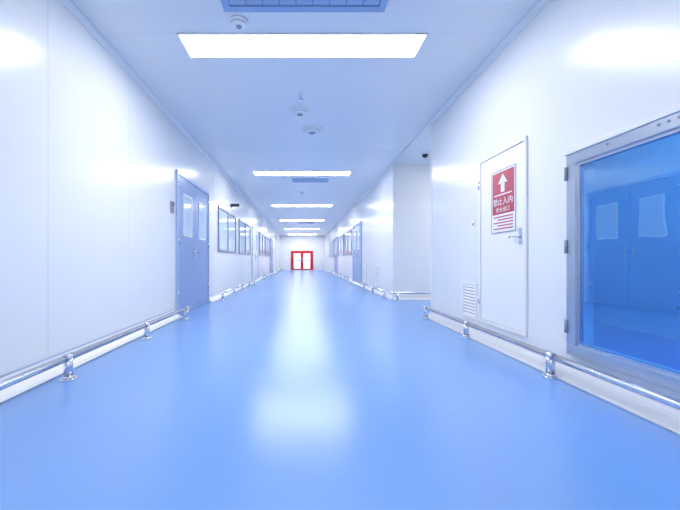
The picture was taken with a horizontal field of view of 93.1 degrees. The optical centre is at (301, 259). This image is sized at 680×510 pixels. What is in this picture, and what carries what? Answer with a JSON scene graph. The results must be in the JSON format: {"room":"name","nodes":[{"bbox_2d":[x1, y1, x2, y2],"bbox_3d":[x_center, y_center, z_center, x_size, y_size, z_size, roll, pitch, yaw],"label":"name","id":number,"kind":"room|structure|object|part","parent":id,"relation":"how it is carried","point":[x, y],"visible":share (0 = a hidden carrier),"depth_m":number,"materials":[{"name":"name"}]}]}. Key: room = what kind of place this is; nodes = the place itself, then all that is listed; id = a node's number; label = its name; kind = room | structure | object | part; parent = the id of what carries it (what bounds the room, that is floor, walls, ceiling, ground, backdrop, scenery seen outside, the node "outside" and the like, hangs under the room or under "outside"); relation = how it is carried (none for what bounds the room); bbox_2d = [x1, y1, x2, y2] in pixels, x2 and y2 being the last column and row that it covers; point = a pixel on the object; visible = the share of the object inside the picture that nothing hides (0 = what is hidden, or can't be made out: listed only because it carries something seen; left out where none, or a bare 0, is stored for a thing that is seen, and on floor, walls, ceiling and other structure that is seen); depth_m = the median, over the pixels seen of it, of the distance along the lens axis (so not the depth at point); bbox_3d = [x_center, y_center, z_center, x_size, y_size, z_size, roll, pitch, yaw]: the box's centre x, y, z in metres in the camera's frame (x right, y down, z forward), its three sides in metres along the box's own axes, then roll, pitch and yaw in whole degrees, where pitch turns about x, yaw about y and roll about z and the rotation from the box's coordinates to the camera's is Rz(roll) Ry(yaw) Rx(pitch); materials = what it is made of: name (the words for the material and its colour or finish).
{"room":"clean room","nodes":[
{"label":"clean room","id":0,"kind":"room"},
{"bbox_2d":[0,0,279,375],"bbox_3d":[-2.050,-0.645,12.400,0.101,3.090,32.800,0,0,0],"label":"wall","id":1,"kind":"structure","parent":0,"point":[89,162],"depth_m":2.89,"materials":[{"name":"white paint"}]},
{"bbox_2d":[0,269,279,404],"bbox_3d":[-1.938,0.834,12.400,0.124,0.132,32.800,0,0,0],"label":"baseboard","id":2,"kind":"structure","parent":1,"relation":"attached to","point":[20,388],"depth_m":2.82,"materials":[{"name":"white"}]},
{"bbox_2d":[59,0,279,235],"bbox_3d":[-1.972,-2.165,12.400,0.056,0.050,32.800,0,0,0],"label":"trim","id":3,"kind":"structure","parent":1,"relation":"attached to","point":[76,12],"depth_m":3.76,"materials":[{"name":"white"}]},
{"bbox_2d":[170,201,173,212],"bbox_3d":[-1.982,-0.810,4.905,0.036,0.180,0.090,0,0,0],"label":"control panel","id":4,"kind":"object","parent":1,"relation":"attached to","point":[171,202],"visible":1,"depth_m":4.87,"materials":[{"name":"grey plastic"}]},
{"bbox_2d":[176,170,209,314],"bbox_3d":[-1.960,-0.265,5.930,0.080,2.330,1.740,0,0,0],"label":"door","id":5,"kind":"structure","parent":1,"relation":"in","point":[192,200],"depth_m":5.68,"materials":[{"name":"blue painted metal"},{"name":"clear glass"},{"name":"stainless steel"}]},
{"bbox_2d":[218,205,235,252],"bbox_3d":[-1.985,-0.750,8.600,0.030,1.100,2.000,0,0,0],"label":"window","id":6,"kind":"structure","parent":1,"relation":"in","point":[226,220],"depth_m":8.45,"materials":[{"name":"blue"}]},
{"bbox_2d":[239,219,250,254],"bbox_3d":[-1.985,-0.750,11.200,0.030,1.100,2.200,0,0,0],"label":"window","id":7,"kind":"structure","parent":1,"relation":"in","point":[244,228],"depth_m":11.10,"materials":[{"name":"blue"}]},
{"bbox_2d":[252,226,258,279],"bbox_3d":[-1.960,-0.230,13.600,0.080,2.260,1.720,0,0,0],"label":"door","id":8,"kind":"structure","parent":1,"relation":"in","point":[255,232],"depth_m":13.63,"materials":[{"name":"silver metal"}]},
{"bbox_2d":[259,232,264,255],"bbox_3d":[-1.985,-0.750,16.100,0.030,1.100,2.200,0,0,0],"label":"window","id":9,"kind":"structure","parent":1,"relation":"in","point":[261,236],"depth_m":15.76,"materials":[{"name":"blue"}]},
{"bbox_2d":[266,237,269,256],"bbox_3d":[-1.985,-0.750,18.650,0.030,1.100,2.100,0,0,0],"label":"window","id":10,"kind":"structure","parent":1,"relation":"in","point":[267,238],"depth_m":18.49,"materials":[{"name":"blue"}]},
{"bbox_2d":[270,238,272,272],"bbox_3d":[-1.960,-0.230,20.900,0.080,2.260,1.520,0,0,0],"label":"door","id":11,"kind":"structure","parent":1,"relation":"in","point":[271,240],"depth_m":20.77,"materials":[{"name":"blue"}]},
{"bbox_2d":[280,236,324,269],"bbox_3d":[0.040,-0.645,28.850,4.080,3.090,0.100,0,0,0],"label":"wall","id":12,"kind":"structure","parent":0,"point":[316,244],"depth_m":28.80,"materials":[{"name":"white paint"}]},
{"bbox_2d":[291,251,312,269],"bbox_3d":[0.000,0.040,28.745,2.000,1.720,0.110,0,0,0],"label":"door","id":13,"kind":"structure","parent":12,"relation":"in","point":[300,260],"depth_m":28.76,"materials":[{"name":"red paint"}]},
{"bbox_2d":[72,0,537,235],"bbox_3d":[1.975,-2.240,12.400,8.250,0.101,33.000,0,0,0],"label":"ceiling","id":14,"kind":"structure","parent":0,"point":[368,111],"depth_m":3.99,"materials":[{"name":"white paint"}]},
{"bbox_2d":[229,15,247,29],"bbox_3d":[-0.580,-2.163,2.940,0.170,0.051,0.170,0,0,0],"label":"smoke detector","id":15,"kind":"object","parent":14,"relation":"attached to","point":[238,22],"visible":1,"depth_m":2.90,"materials":[{"name":"white plastic"}]},
{"bbox_2d":[290,107,308,116],"bbox_3d":[-0.030,-2.163,4.720,0.280,0.051,0.280,0,0,0],"label":"smoke detector","id":16,"kind":"object","parent":14,"relation":"attached to","point":[298,111],"visible":1,"depth_m":4.66,"materials":[{"name":"white plastic"}]},
{"bbox_2d":[296,91,304,100],"bbox_3d":[-0.020,-2.145,4.200,0.110,0.088,0.110,0,0,0],"label":"sprinkler","id":17,"kind":"object","parent":14,"relation":"hanging from","point":[300,93],"depth_m":4.19,"materials":[{"name":"white metal"}]},
{"bbox_2d":[280,220,323,220],"bbox_3d":[0.005,-2.183,17.665,2.430,0.013,0.370,0,0,0],"label":"ceiling light panel","id":18,"kind":"object","parent":14,"relation":"in","point":[280,220],"depth_m":17.66,"materials":[{"name":"white plastic"}]},
{"bbox_2d":[176,33,428,57],"bbox_3d":[0.005,-2.183,3.265,2.430,0.013,0.370,0,0,0],"label":"ceiling light panel","id":19,"kind":"object","parent":14,"relation":"in","point":[197,45],"depth_m":3.25,"materials":[{"name":"white plastic"}]},
{"bbox_2d":[253,171,351,175],"bbox_3d":[0.005,-2.183,8.065,2.430,0.013,0.370,0,0,0],"label":"ceiling light panel","id":20,"kind":"object","parent":14,"relation":"in","point":[257,173],"depth_m":8.07,"materials":[{"name":"white plastic"}]},
{"bbox_2d":[272,205,332,206],"bbox_3d":[0.005,-2.183,12.865,2.430,0.013,0.370,0,0,0],"label":"ceiling light panel","id":21,"kind":"object","parent":14,"relation":"in","point":[272,205],"depth_m":12.80,"materials":[{"name":"white plastic"}]},
{"bbox_2d":[221,0,387,11],"bbox_3d":[0.020,-2.179,2.500,1.400,0.021,0.600,0,0,0],"label":"ceiling air vent","id":22,"kind":"object","parent":14,"relation":"in","point":[228,5],"depth_m":2.74,"materials":[{"name":"blue metal"}]},
{"bbox_2d":[292,179,328,181],"bbox_3d":[0.230,-2.179,8.775,0.980,0.021,0.350,0,0,0],"label":"ceiling air vent","id":23,"kind":"object","parent":14,"relation":"in","point":[294,180],"depth_m":8.75,"materials":[{"name":"blue metal"}]},
{"bbox_2d":[301,126,322,135],"bbox_3d":[0.166,-2.163,5.310,0.349,0.051,0.370,0,0,0],"label":"smoke detector","id":24,"kind":"object","parent":14,"relation":"attached to","point":[308,130],"visible":1,"depth_m":5.28,"materials":[{"name":"white plastic"}]},
{"bbox_2d":[421,151,428,157],"bbox_3d":[2.500,-2.135,6.500,0.150,0.120,0.150,0,0,0],"label":"security camera","id":25,"kind":"object","parent":14,"relation":"attached to","point":[424,154],"visible":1,"depth_m":6.45,"materials":[{"name":"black plastic"}]},
{"bbox_2d":[0,270,679,509],"bbox_3d":[1.975,0.950,12.400,8.250,0.100,33.000,0,0,0],"label":"floor","id":26,"kind":"structure","parent":0,"point":[296,389],"depth_m":1.73,"materials":[{"name":"blue plastic"}]},
{"bbox_2d":[0,306,189,390],"bbox_3d":[-1.760,0.802,0.575,0.110,0.195,8.805,0,0,0],"label":"guard rail","id":27,"kind":"object","parent":26,"relation":"on","point":[66,360],"visible":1,"depth_m":2.41,"materials":[{"name":"silver metal"}]},
{"bbox_2d":[220,278,257,300],"bbox_3d":[-1.760,0.802,9.800,0.110,0.195,5.655,0,0,0],"label":"guard rail","id":28,"kind":"object","parent":26,"relation":"on","point":[248,282],"visible":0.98,"depth_m":8.27,"materials":[{"name":"silver metal"}]},
{"bbox_2d":[262,271,273,279],"bbox_3d":[-1.760,0.802,17.300,0.110,0.195,5.455,0,0,0],"label":"guard rail","id":29,"kind":"object","parent":26,"relation":"on","point":[273,271],"visible":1,"depth_m":16.94,"materials":[{"name":"silver metal"}]},
{"bbox_2d":[334,272,348,281],"bbox_3d":[1.900,0.802,15.850,0.110,0.195,5.355,0,0,0],"label":"guard rail","id":30,"kind":"object","parent":26,"relation":"on","point":[334,272],"visible":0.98,"depth_m":14.85,"materials":[{"name":"silver metal"}]},
{"bbox_2d":[356,281,386,298],"bbox_3d":[1.900,0.802,9.150,0.110,0.195,3.755,0,0,0],"label":"guard rail","id":31,"kind":"object","parent":26,"relation":"on","point":[364,284],"visible":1,"depth_m":8.55,"materials":[{"name":"silver metal"}]},
{"bbox_2d":[390,292,430,300],"bbox_3d":[3.928,0.805,7.120,3.945,0.190,0.110,0,0,0],"label":"guard rail","id":32,"kind":"object","parent":26,"relation":"on","point":[396,293],"visible":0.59,"depth_m":7.10,"materials":[{"name":"silver metal"}]},
{"bbox_2d":[325,164,397,294],"bbox_3d":[2.130,-0.645,18.050,0.101,3.090,21.500,0,0,0],"label":"wall","id":33,"kind":"structure","parent":0,"point":[377,210],"depth_m":8.81,"materials":[{"name":"white paint"}]},
{"bbox_2d":[329,240,333,256],"bbox_3d":[2.065,-0.750,22.500,0.030,1.100,3.000,0,0,0],"label":"window","id":34,"kind":"structure","parent":33,"relation":"in","point":[331,244],"depth_m":22.50,"materials":[{"name":"blue"}]},
{"bbox_2d":[334,237,337,273],"bbox_3d":[2.040,-0.230,19.450,0.080,2.260,1.620,0,0,0],"label":"door","id":35,"kind":"structure","parent":33,"relation":"in","point":[336,238],"depth_m":19.11,"materials":[{"name":"blue"}]},
{"bbox_2d":[338,234,343,255],"bbox_3d":[2.065,-0.750,17.050,0.030,1.100,2.300,0,0,0],"label":"window","id":36,"kind":"structure","parent":33,"relation":"in","point":[340,238],"depth_m":16.80,"materials":[{"name":"blue"}]},
{"bbox_2d":[345,229,351,255],"bbox_3d":[2.065,-0.750,14.400,0.030,1.100,2.000,0,0,0],"label":"window","id":37,"kind":"structure","parent":33,"relation":"in","point":[348,235],"depth_m":14.27,"materials":[{"name":"blue"}]},
{"bbox_2d":[352,221,361,284],"bbox_3d":[2.040,-0.230,12.050,0.080,2.260,1.820,0,0,0],"label":"door","id":38,"kind":"structure","parent":33,"relation":"in","point":[357,228],"depth_m":11.88,"materials":[{"name":"blue"}]},
{"bbox_2d":[325,164,392,235],"bbox_3d":[2.052,-2.165,18.050,0.056,0.050,21.500,0,0,0],"label":"trim","id":39,"kind":"structure","parent":33,"relation":"attached to","point":[390,166],"depth_m":10.12,"materials":[{"name":"white"}]},
{"bbox_2d":[325,269,392,298],"bbox_3d":[2.038,0.844,18.050,0.084,0.112,21.500,0,0,0],"label":"baseboard","id":40,"kind":"structure","parent":33,"relation":"attached to","point":[388,295],"depth_m":9.55,"materials":[{"name":"white"}]},
{"bbox_2d":[375,265,378,285],"bbox_3d":[2.072,0.425,8.850,0.015,0.550,0.500,0,0,0],"label":"air vent","id":41,"kind":"object","parent":33,"relation":"in","point":[376,266],"visible":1,"depth_m":8.81,"materials":[{"name":"white plastic"}]},
{"bbox_2d":[398,164,430,294],"bbox_3d":[4.090,-0.645,7.350,3.820,3.090,0.100,0,0,0],"label":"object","id":42,"kind":"structure","parent":0,"point":[414,180],"depth_m":7.30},
{"bbox_2d":[432,0,679,399],"bbox_3d":[2.099,-0.645,0.525,0.101,3.090,9.050,0,0,0],"label":"wall","id":43,"kind":"structure","parent":0,"point":[580,72],"depth_m":2.66,"materials":[{"name":"white paint"}]},
{"bbox_2d":[391,122,430,164],"bbox_3d":[2.035,-2.175,6.175,0.030,0.030,2.250,0,0,0],"label":"trim","id":44,"kind":"structure","parent":43,"relation":"attached to","point":[429,123],"depth_m":5.88,"materials":[{"name":"white"}]},
{"bbox_2d":[431,124,431,307],"bbox_3d":[2.059,-0.630,5.060,0.042,3.060,0.020,0,0,0],"label":"trim","id":45,"kind":"structure","parent":43,"relation":"attached to","point":[431,124],"depth_m":5.05,"materials":[{"name":"white"}]},
{"bbox_2d":[462,281,476,319],"bbox_3d":[2.042,0.485,3.910,0.015,0.430,0.340,0,0,0],"label":"air vent","id":46,"kind":"object","parent":43,"relation":"in","point":[469,289],"visible":1,"depth_m":3.90,"materials":[{"name":"white plastic"}]},
{"bbox_2d":[429,0,550,123],"bbox_3d":[2.022,-2.165,0.525,0.056,0.050,9.050,0,0,0],"label":"trim","id":47,"kind":"structure","parent":43,"relation":"attached to","point":[540,4],"depth_m":3.33,"materials":[{"name":"white"}]},
{"bbox_2d":[478,135,527,336],"bbox_3d":[2.018,-0.215,3.290,0.064,1.830,0.780,0,0,0],"label":"door","id":48,"kind":"structure","parent":43,"relation":"in","point":[502,257],"depth_m":3.22,"materials":[{"name":"white metal"}]},
{"bbox_2d":[491,163,515,233],"bbox_3d":[2.032,-0.600,3.235,0.010,0.640,0.390,0,0,0],"label":"warning sign","id":49,"kind":"object","parent":48,"relation":"attached to","point":[503,182],"visible":1,"depth_m":3.22,"materials":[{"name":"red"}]},
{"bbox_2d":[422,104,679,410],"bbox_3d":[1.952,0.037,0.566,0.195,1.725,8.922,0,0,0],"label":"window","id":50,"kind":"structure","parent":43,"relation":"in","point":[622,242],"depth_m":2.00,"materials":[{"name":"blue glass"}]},
{"bbox_3d":[1.910,0.802,0.566,0.110,0.195,8.922,0,0,0],"label":"guard rail","id":51,"kind":"part","parent":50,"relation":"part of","materials":[{"name":"silver metal"}]},
{"bbox_2d":[428,312,679,435],"bbox_3d":[1.988,0.834,0.525,0.124,0.132,9.050,0,0,0],"label":"baseboard","id":52,"kind":"structure","parent":43,"relation":"attached to","point":[663,416],"depth_m":2.21,"materials":[{"name":"white"}]},
{"bbox_3d":[3.200,-0.646,1.940,2.100,3.068,5.980,0,0,0],"label":"wall","id":53,"kind":"structure","parent":0,"visible":0},
{"bbox_2d":[393,295,430,299],"bbox_3d":[4.040,0.850,7.260,3.920,0.100,0.080,0,0,0],"label":"baseboard","id":54,"kind":"structure","parent":53,"relation":"attached to","point":[401,297],"depth_m":7.28,"materials":[{"name":"white"}]}
]}

